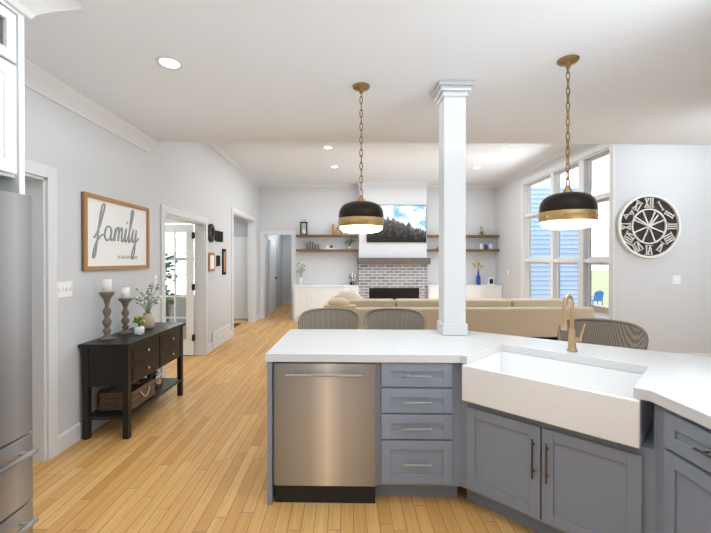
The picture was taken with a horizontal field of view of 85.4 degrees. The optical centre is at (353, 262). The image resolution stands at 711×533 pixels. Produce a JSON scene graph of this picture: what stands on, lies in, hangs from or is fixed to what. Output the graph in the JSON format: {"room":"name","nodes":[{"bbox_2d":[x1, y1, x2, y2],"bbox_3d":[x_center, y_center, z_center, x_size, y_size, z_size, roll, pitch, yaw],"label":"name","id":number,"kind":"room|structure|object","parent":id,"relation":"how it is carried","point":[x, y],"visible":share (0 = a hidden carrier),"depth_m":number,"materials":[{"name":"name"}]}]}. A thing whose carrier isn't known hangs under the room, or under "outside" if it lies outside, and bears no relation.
{"room":"kitchen and living room","nodes":[
{"label":"kitchen and living room","id":0,"kind":"room"},
{"bbox_2d":[25,86,258,434],"bbox_3d":[-2.362,-0.249,4.010,0.150,3.400,11.750,0,0,-1],"label":"wall","id":1,"kind":"structure","parent":0,"point":[80,154],"depth_m":3.63,"materials":[{"name":"grey paint"}]},
{"bbox_2d":[25,159,57,461],"bbox_3d":[-2.321,0.376,2.384,0.170,2.170,1.070,0,0,-1],"label":"door frame","id":2,"kind":"structure","parent":1,"relation":"attached to","point":[44,431],"depth_m":2.82,"materials":[{"name":"white wood"}]},
{"bbox_2d":[58,281,71,297],"bbox_3d":[-2.259,0.207,3.010,0.015,0.120,0.165,0,0,-1],"label":"switch plate","id":3,"kind":"object","parent":1,"relation":"attached to","point":[64,289],"depth_m":3.01,"materials":[{"name":"white paint"}]},
{"bbox_2d":[58,373,161,453],"bbox_3d":[-2.274,1.383,3.752,0.016,0.140,1.650,0,0,-1],"label":"baseboard","id":4,"kind":"structure","parent":1,"relation":"attached to","point":[69,437],"depth_m":3.08,"materials":[{"name":"white wood"}]},
{"bbox_2d":[81,191,149,270],"bbox_3d":[-2.264,-0.267,3.732,0.030,0.660,1.050,0,0,-1],"label":"family sign","id":5,"kind":"object","parent":1,"relation":"attached to","point":[115,234],"visible":1,"depth_m":3.61,"materials":[{"name":"white paper"}]},
{"bbox_2d":[24,57,263,186],"bbox_3d":[-2.229,-1.585,3.929,0.112,0.725,11.600,0,0,-1],"label":"crown molding","id":6,"kind":"structure","parent":1,"relation":"attached to","point":[42,82],"depth_m":3.21,"materials":[{"name":"white wood"}]},
{"bbox_2d":[153,275,156,284],"bbox_3d":[-2.286,0.198,4.439,0.015,0.120,0.075,0,0,-1],"label":"switch plate","id":7,"kind":"object","parent":1,"relation":"attached to","point":[154,276],"depth_m":4.43,"materials":[{"name":"white paint"}]},
{"bbox_2d":[165,224,194,354],"bbox_3d":[-2.872,0.416,6.027,0.812,2.020,0.095,0,0,8],"label":"french door","id":8,"kind":"structure","parent":1,"relation":"in","point":[189,340],"depth_m":5.95,"materials":[{"name":"white paint"}]},
{"bbox_2d":[160,204,207,377],"bbox_3d":[-2.377,0.373,5.329,0.170,2.140,1.520,0,0,-1],"label":"door frame","id":9,"kind":"structure","parent":1,"relation":"attached to","point":[201,223],"depth_m":5.98,"materials":[{"name":"white wood"}]},
{"bbox_2d":[208,224,225,274],"bbox_3d":[-2.318,-0.210,6.542,0.030,0.850,0.910,0,0,-1],"label":"wall frame","id":10,"kind":"object","parent":1,"relation":"attached to","point":[216,235],"visible":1,"depth_m":6.38,"materials":[{"name":"brown wood"}]},
{"bbox_2d":[208,330,231,352],"bbox_3d":[-2.331,1.364,6.741,0.016,0.140,1.290,0,0,-1],"label":"baseboard","id":11,"kind":"structure","parent":1,"relation":"attached to","point":[210,346],"depth_m":6.30,"materials":[{"name":"white wood"}]},
{"bbox_2d":[213,323,229,348],"bbox_3d":[-2.312,1.269,6.746,0.019,0.270,0.900,0,0,-1],"label":"air vent","id":12,"kind":"object","parent":1,"relation":"in","point":[221,335],"visible":1,"depth_m":6.69,"materials":[{"name":"white metal"}]},
{"bbox_2d":[231,207,255,336],"bbox_3d":[-2.434,0.174,8.342,0.170,2.500,1.930,0,0,-1],"label":"door frame","id":13,"kind":"structure","parent":1,"relation":"attached to","point":[251,220],"depth_m":9.19,"materials":[{"name":"white wood"}]},
{"bbox_2d":[165,218,194,344],"bbox_3d":[-4.057,0.054,5.080,3.360,2.780,3.410,0,0,-1],"label":"wall","id":14,"kind":"structure","parent":0,"point":[179,310],"depth_m":6.73,"materials":[{"name":"grey paint"}]},
{"bbox_2d":[165,220,194,297],"bbox_3d":[-3.338,-0.066,6.696,1.260,1.360,0.026,0,0,-1],"label":"window","id":15,"kind":"structure","parent":14,"relation":"in","point":[170,248],"depth_m":6.71,"materials":[{"name":"clear glass"}]},
{"bbox_2d":[234,217,247,236],"bbox_3d":[-3.718,0.034,8.287,2.560,2.780,2.910,0,0,-1],"label":"wall","id":16,"kind":"structure","parent":0,"point":[240,228],"depth_m":9.67,"materials":[{"name":"grey paint"}]},
{"bbox_2d":[234,237,247,318],"bbox_3d":[-3.064,0.379,9.623,0.860,2.050,0.102,0,0,-1],"label":"door","id":17,"kind":"structure","parent":16,"relation":"in","point":[240,277],"depth_m":9.63,"materials":[{"name":"white paint"}]},
{"bbox_2d":[265,235,290,315],"bbox_3d":[-1.963,0.065,11.421,1.010,2.680,3.210,0,0,-1],"label":"wall","id":18,"kind":"structure","parent":0,"point":[283,267],"depth_m":12.82,"materials":[{"name":"grey paint"}]},
{"bbox_2d":[267,236,276,313],"bbox_3d":[-2.320,0.337,11.041,0.118,2.140,1.000,0,0,-1],"label":"door","id":19,"kind":"structure","parent":18,"relation":"in","point":[271,268],"depth_m":10.76,"materials":[{"name":"white paint"}]},
{"bbox_2d":[282,300,290,303],"bbox_3d":[-2.002,1.325,12.945,0.830,0.140,0.016,0,0,-1],"label":"baseboard","id":20,"kind":"structure","parent":18,"relation":"attached to","point":[283,301],"depth_m":12.93,"materials":[{"name":"white wood"}]},
{"bbox_2d":[31,304,608,532],"bbox_3d":[0.491,1.487,6.250,15.000,0.100,16.100,0,0,-1],"label":"floor","id":21,"kind":"structure","parent":0,"point":[192,458],"depth_m":2.61,"materials":[{"name":"brown wood"}]},
{"bbox_2d":[0,0,31,194],"bbox_3d":[-1.899,0.068,1.580,0.677,2.798,0.500,0,0,-1],"label":"tall cabinet","id":22,"kind":"object","parent":21,"relation":"on","point":[14,14],"depth_m":1.77,"materials":[{"name":"white wood"}]},
{"bbox_2d":[0,190,38,532],"bbox_3d":[-1.810,0.574,1.335,0.771,1.763,0.900,0,0,-1],"label":"refrigerator","id":23,"kind":"object","parent":21,"relation":"on","point":[17,451],"visible":1,"depth_m":1.70,"materials":[{"name":"metal"}]},
{"bbox_2d":[78,322,185,439],"bbox_3d":[-2.050,1.058,3.704,0.422,0.790,1.120,0,0,-1],"label":"console table","id":24,"kind":"object","parent":21,"relation":"on","point":[124,362],"visible":0.96,"depth_m":3.21,"materials":[{"name":"black paint"}]},
{"bbox_2d":[99,279,114,340],"bbox_3d":[-2.144,0.404,3.343,0.124,0.521,0.124,0,0,-1],"label":"candlestick","id":25,"kind":"object","parent":24,"relation":"on","point":[106,294],"visible":1,"depth_m":3.32,"materials":[{"name":"grey wood"}]},
{"bbox_2d":[118,287,132,334],"bbox_3d":[-2.139,0.447,3.603,0.124,0.431,0.124,0,0,-1],"label":"candlestick","id":26,"kind":"object","parent":24,"relation":"on","point":[125,299],"visible":1,"depth_m":3.58,"materials":[{"name":"grey wood"}]},
{"bbox_2d":[98,378,155,410],"bbox_3d":[-2.050,1.193,3.520,0.304,0.150,0.420,0,0,-1],"label":"basket","id":27,"kind":"object","parent":24,"relation":"on","point":[142,391],"visible":0.83,"depth_m":3.41,"materials":[{"name":"brown wood"}]},
{"bbox_2d":[132,316,144,334],"bbox_3d":[-1.980,0.573,3.536,0.099,0.180,0.110,0,0,-1],"label":"plant","id":28,"kind":"object","parent":24,"relation":"on","point":[139,329],"visible":1,"depth_m":3.52,"materials":[{"name":"green plant"}]},
{"bbox_2d":[132,282,163,328],"bbox_3d":[-2.068,0.423,3.884,0.320,0.476,0.299,0,0,-1],"label":"vase","id":29,"kind":"object","parent":24,"relation":"on","point":[148,318],"visible":0.98,"depth_m":3.85,"materials":[{"name":"beige ceramic"}]},
{"bbox_2d":[151,370,161,387],"bbox_3d":[-2.015,1.180,3.920,0.100,0.172,0.098,0,0,-1],"label":"jar","id":30,"kind":"object","parent":24,"relation":"on","point":[156,374],"visible":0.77,"depth_m":3.89,"materials":[{"name":"clear glass"}]},
{"bbox_2d":[165,251,179,321],"bbox_3d":[-3.071,0.604,6.395,0.385,1.664,0.395,0,0,-1],"label":"floor plant","id":31,"kind":"object","parent":21,"relation":"on","point":[167,264],"depth_m":6.34,"materials":[{"name":"green plant"}]},
{"bbox_2d":[293,284,358,320],"bbox_3d":[-0.680,0.984,9.523,1.573,0.865,0.502,0,0,-1],"label":"base cabinet","id":32,"kind":"object","parent":21,"relation":"on","point":[311,296],"visible":0.52,"depth_m":9.30,"materials":[{"name":"white wood"}]},
{"bbox_2d":[296,261,305,284],"bbox_3d":[-1.318,0.258,9.557,0.259,0.585,0.272,0,0,-1],"label":"flowers","id":33,"kind":"object","parent":32,"relation":"on","point":[300,278],"visible":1,"depth_m":9.51,"materials":[{"name":"white plant"}]},
{"bbox_2d":[298,308,359,328],"bbox_3d":[-0.227,0.950,3.539,0.568,1.012,0.513,0,0,-1],"label":"bar stool","id":34,"kind":"object","parent":21,"relation":"on","point":[330,318],"visible":0.31,"depth_m":3.72,"materials":[{"name":"wicker"}]},
{"bbox_2d":[358,264,426,299],"bbox_3d":[0.957,0.726,9.640,1.700,1.380,0.329,0,0,-1],"label":"brick fireplace","id":35,"kind":"object","parent":21,"relation":"on","point":[392,281],"visible":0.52,"depth_m":9.48,"materials":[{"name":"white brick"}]},
{"bbox_2d":[364,308,426,329],"bbox_3d":[0.373,0.950,3.530,0.568,1.012,0.513,0,0,-1],"label":"bar stool","id":36,"kind":"object","parent":21,"relation":"on","point":[395,319],"visible":0.44,"depth_m":3.71,"materials":[{"name":"wicker"}]},
{"bbox_2d":[324,288,593,339],"bbox_3d":[1.481,0.922,6.470,3.852,1.027,2.132,0,0,-1],"label":"sectional sofa","id":37,"kind":"object","parent":21,"relation":"on","point":[540,318],"visible":0.38,"depth_m":5.46,"materials":[{"name":"beige fabric"}]},
{"bbox_2d":[427,284,502,298],"bbox_3d":[2.718,0.984,9.587,1.815,0.865,0.502,0,0,-1],"label":"base cabinet","id":38,"kind":"object","parent":21,"relation":"on","point":[484,291],"visible":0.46,"depth_m":9.38,"materials":[{"name":"white wood"}]},
{"bbox_2d":[472,259,483,284],"bbox_3d":[3.099,0.229,9.627,0.274,0.642,0.274,0,0,-1],"label":"vase","id":39,"kind":"object","parent":38,"relation":"on","point":[478,279],"visible":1,"depth_m":9.59,"materials":[{"name":"blue glass"}]},
{"bbox_2d":[488,278,493,284],"bbox_3d":[3.413,0.460,9.608,0.130,0.180,0.085,0,0,-1],"label":"picture frame","id":40,"kind":"object","parent":38,"relation":"on","point":[490,281],"visible":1,"depth_m":9.57,"materials":[{"name":"white paint"}]},
{"bbox_2d":[265,294,710,532],"bbox_3d":[0.835,0.835,0.737,2.680,1.273,4.871,0,0,-1],"label":"kitchen island","id":41,"kind":"object","parent":21,"relation":"on","point":[571,435],"visible":1,"depth_m":2.27,"materials":[{"name":"grey wood"}]},
{"bbox_2d":[274,362,375,486],"bbox_3d":[-0.170,0.971,2.583,0.635,0.749,0.641,0,0,-1],"label":"dishwasher","id":42,"kind":"object","parent":41,"relation":"in","point":[325,412],"depth_m":2.32,"materials":[{"name":"silver metal"}]},
{"bbox_2d":[265,329,710,428],"bbox_3d":[0.835,0.581,0.736,2.680,0.049,4.871,0,0,-1],"label":"island countertop","id":43,"kind":"structure","parent":41,"relation":"on","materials":[{"name":"white stone"}]},
{"bbox_2d":[431,80,474,334],"bbox_3d":[0.754,-0.401,2.963,0.265,1.883,0.265,0,0,-1],"label":"post","id":44,"kind":"object","parent":43,"relation":"on","point":[449,97],"visible":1,"depth_m":2.88,"materials":[{"name":"white paint"}]},
{"bbox_2d":[561,294,585,351],"bbox_3d":[1.310,0.367,2.329,0.193,0.357,0.168,0,0,-1],"label":"faucet","id":45,"kind":"object","parent":43,"relation":"on","point":[572,338],"depth_m":2.36,"materials":[{"name":"gold metal"}]},
{"bbox_2d":[557,318,648,349],"bbox_3d":[1.816,0.954,2.842,0.604,1.012,0.604,0,0,-1],"label":"bar stool","id":46,"kind":"object","parent":21,"relation":"on","point":[614,333],"visible":0.29,"depth_m":3.01,"materials":[{"name":"wicker"}]},
{"bbox_2d":[24,0,710,144],"bbox_3d":[1.651,-1.757,1.281,8.070,0.850,6.160,0,0,-1],"label":"ceiling","id":47,"kind":"structure","parent":0,"point":[295,71],"depth_m":2.63,"materials":[{"name":"white paint"}]},
{"bbox_2d":[155,56,183,69],"bbox_3d":[-1.234,-1.336,2.579,0.175,0.006,0.175,0,0,-40],"label":"recessed light","id":48,"kind":"object","parent":47,"relation":"in","point":[168,62],"depth_m":2.57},
{"bbox_2d":[338,82,383,233],"bbox_3d":[0.054,-0.782,2.927,0.352,1.117,0.350,0,0,-1],"label":"pendant light","id":49,"kind":"object","parent":47,"relation":"hanging from","point":[360,215],"visible":1,"depth_m":2.81,"materials":[{"name":"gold metal"}]},
{"bbox_2d":[538,55,599,229],"bbox_3d":[1.412,-0.779,2.543,0.352,1.117,0.350,0,0,-1],"label":"pendant light","id":50,"kind":"object","parent":47,"relation":"hanging from","point":[568,208],"visible":1,"depth_m":2.44,"materials":[{"name":"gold metal"}]},
{"bbox_2d":[259,187,495,312],"bbox_3d":[0.687,-0.286,9.869,6.170,3.400,0.150,0,0,-1],"label":"wall","id":51,"kind":"structure","parent":0,"point":[317,209],"depth_m":9.77,"materials":[{"name":"grey paint"}]},
{"bbox_2d":[259,231,295,318],"bbox_3d":[-1.931,0.310,9.738,0.910,2.210,0.020,0,0,-1],"label":"door frame","id":52,"kind":"structure","parent":51,"relation":"attached to","point":[262,234],"depth_m":9.73,"materials":[{"name":"white wood"}]},
{"bbox_2d":[264,184,358,187],"bbox_3d":[-1.095,-1.946,9.716,2.420,0.075,0.068,0,0,-1],"label":"crown molding","id":53,"kind":"structure","parent":51,"relation":"attached to","point":[265,185],"depth_m":9.72,"materials":[{"name":"white wood"}]},
{"bbox_2d":[296,235,357,236],"bbox_3d":[-0.665,-0.669,9.625,1.537,0.050,0.278,0,0,-1],"label":"shelf","id":54,"kind":"object","parent":51,"relation":"attached to","point":[326,235],"visible":1,"depth_m":9.49,"materials":[{"name":"brown wood"}]},
{"bbox_2d":[300,220,307,234],"bbox_3d":[-1.253,-0.886,9.613,0.170,0.383,0.170,0,0,-1],"label":"lantern","id":55,"kind":"object","parent":54,"relation":"on","point":[303,229],"visible":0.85,"depth_m":9.53,"materials":[{"name":"metal"}]},
{"bbox_2d":[332,224,341,234],"bbox_3d":[-0.423,-0.835,9.629,0.260,0.297,0.040,0,0,-1],"label":"decoration","id":56,"kind":"object","parent":54,"relation":"on","point":[335,231],"visible":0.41,"depth_m":9.61,"materials":[{"name":"brown wood"}]},
{"bbox_2d":[296,249,357,251],"bbox_3d":[-0.665,-0.309,9.627,1.537,0.050,0.278,0,0,-1],"label":"shelf","id":57,"kind":"object","parent":51,"relation":"attached to","point":[326,250],"visible":1,"depth_m":9.49,"materials":[{"name":"brown wood"}]},
{"bbox_2d":[306,241,318,248],"bbox_3d":[-1.023,-0.434,9.620,0.380,0.198,0.080,0,0,-1],"label":"candle holders","id":58,"kind":"object","parent":57,"relation":"on","point":[312,245],"visible":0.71,"depth_m":9.59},
{"bbox_2d":[343,239,353,248],"bbox_3d":[-0.123,-0.468,9.641,0.305,0.266,0.250,0,0,-1],"label":"fern","id":59,"kind":"object","parent":57,"relation":"on","point":[350,242],"visible":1,"depth_m":9.61,"materials":[{"name":"green plant"}]},
{"bbox_2d":[424,185,491,187],"bbox_3d":[2.669,-1.947,9.787,1.750,0.075,0.068,0,0,-1],"label":"crown molding","id":60,"kind":"structure","parent":51,"relation":"attached to","point":[428,186],"depth_m":9.80,"materials":[{"name":"white wood"}]},
{"bbox_2d":[427,235,499,237],"bbox_3d":[2.713,-0.669,9.689,1.807,0.050,0.278,0,0,-1],"label":"shelf","id":61,"kind":"object","parent":51,"relation":"attached to","point":[481,236],"visible":0.58,"depth_m":9.56,"materials":[{"name":"brown wood"}]},
{"bbox_2d":[427,249,499,251],"bbox_3d":[2.713,-0.309,9.691,1.807,0.050,0.278,0,0,-1],"label":"shelf","id":62,"kind":"object","parent":51,"relation":"attached to","point":[469,250],"visible":0.6,"depth_m":9.56,"materials":[{"name":"brown wood"}]},
{"bbox_2d":[479,244,492,248],"bbox_3d":[3.326,-0.403,9.703,0.330,0.135,0.090,0,0,-1],"label":"jar","id":63,"kind":"object","parent":62,"relation":"on","point":[485,246],"visible":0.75,"depth_m":9.67,"materials":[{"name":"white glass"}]},
{"bbox_2d":[359,185,426,257],"bbox_3d":[0.957,-0.283,9.649,1.680,3.398,0.299,0,0,-1],"label":"wall","id":64,"kind":"structure","parent":0,"point":[397,194],"depth_m":9.49,"materials":[{"name":"grey paint"}]},
{"bbox_2d":[357,258,430,263],"bbox_3d":[0.962,-0.045,9.375,1.780,0.155,0.189,0,0,-1],"label":"mantel beam","id":65,"kind":"structure","parent":64,"relation":"attached to","point":[393,260],"depth_m":9.28,"materials":[{"name":"grey wood"}]},
{"bbox_2d":[356,182,431,184],"bbox_3d":[0.960,-1.945,9.455,1.816,0.075,0.068,0,0,-1],"label":"crown molding","id":66,"kind":"structure","parent":64,"relation":"attached to","point":[357,183],"depth_m":9.45,"materials":[{"name":"white wood"}]},
{"bbox_2d":[367,205,425,241],"bbox_3d":[1.045,-0.963,9.477,1.470,0.920,0.035,0,0,-1],"label":"art","id":67,"kind":"object","parent":64,"relation":"attached to","point":[404,223],"visible":0.79,"depth_m":9.46},
{"bbox_2d":[215,142,571,184],"bbox_3d":[0.664,-2.094,7.136,6.320,0.250,5.590,0,0,-1],"label":"ceiling","id":68,"kind":"structure","parent":0,"point":[286,162],"depth_m":7.42,"materials":[{"name":"white paint"}]},
{"bbox_2d":[496,144,623,320],"bbox_3d":[3.740,-0.272,7.677,0.150,3.400,4.350,0,0,-1],"label":"wall","id":69,"kind":"structure","parent":0,"point":[508,220],"depth_m":8.59,"materials":[{"name":"grey paint"}]},
{"bbox_2d":[492,144,585,187],"bbox_3d":[3.631,-1.933,7.664,0.068,0.075,4.350,0,0,-1],"label":"crown molding","id":70,"kind":"structure","parent":69,"relation":"attached to","point":[572,147],"depth_m":7.49,"materials":[{"name":"white wood"}]},
{"bbox_2d":[521,144,614,319],"bbox_3d":[3.732,-0.410,6.935,0.196,2.735,2.950,0,0,-1],"label":"living room window","id":71,"kind":"structure","parent":69,"relation":"in","point":[584,260],"depth_m":6.34,"materials":[{"name":"clear glass"}]},
{"bbox_2d":[624,144,710,352],"bbox_3d":[4.729,-0.259,5.595,1.750,3.400,0.150,0,0,-1],"label":"wall","id":72,"kind":"structure","parent":0,"point":[663,312],"depth_m":5.52,"materials":[{"name":"grey paint"}]},
{"bbox_2d":[616,194,680,257],"bbox_3d":[4.187,-0.518,5.473,0.900,0.900,0.058,0,0,-1],"label":"wall clock","id":73,"kind":"object","parent":72,"relation":"attached to","point":[648,225],"visible":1,"depth_m":5.47,"materials":[{"name":"white painted metal"},{"name":"black painted face"}]},
{"bbox_2d":[672,275,680,283],"bbox_3d":[4.619,0.242,5.512,0.115,0.120,0.015,0,0,-1],"label":"switch plate","id":74,"kind":"object","parent":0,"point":[676,279],"depth_m":5.51,"materials":[{"name":"white paint"}]},
{"bbox_2d":[678,353,710,356],"bbox_3d":[4.656,1.372,5.521,1.600,0.140,0.016,0,0,-1],"label":"baseboard","id":75,"kind":"structure","parent":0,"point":[698,354],"depth_m":5.52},
{"label":"outside","id":76,"kind":"structure","parent":0,"visible":0},
{"bbox_2d":[591,270,608,307],"bbox_3d":[31.478,1.451,29.595,56.150,0.280,61.600,0,0,-1],"label":"ground","id":77,"kind":"structure","parent":76,"point":[598,279],"depth_m":22.94,"materials":[{"name":"green plant"}]},
{"bbox_2d":[531,155,608,305],"bbox_3d":[5.042,-0.262,7.621,2.448,3.420,3.850,0,0,-1],"label":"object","id":78,"kind":"object","parent":77,"relation":"on","point":[545,237],"depth_m":9.32,"materials":[{"name":"clear glass"}]},
{"bbox_2d":[591,290,603,304],"bbox_3d":[8.110,1.161,12.901,0.355,0.509,0.428,0,0,4],"label":"outdoor chair","id":79,"kind":"object","parent":77,"relation":"on","point":[598,296],"depth_m":12.77,"materials":[{"name":"blue paint"}]}
]}

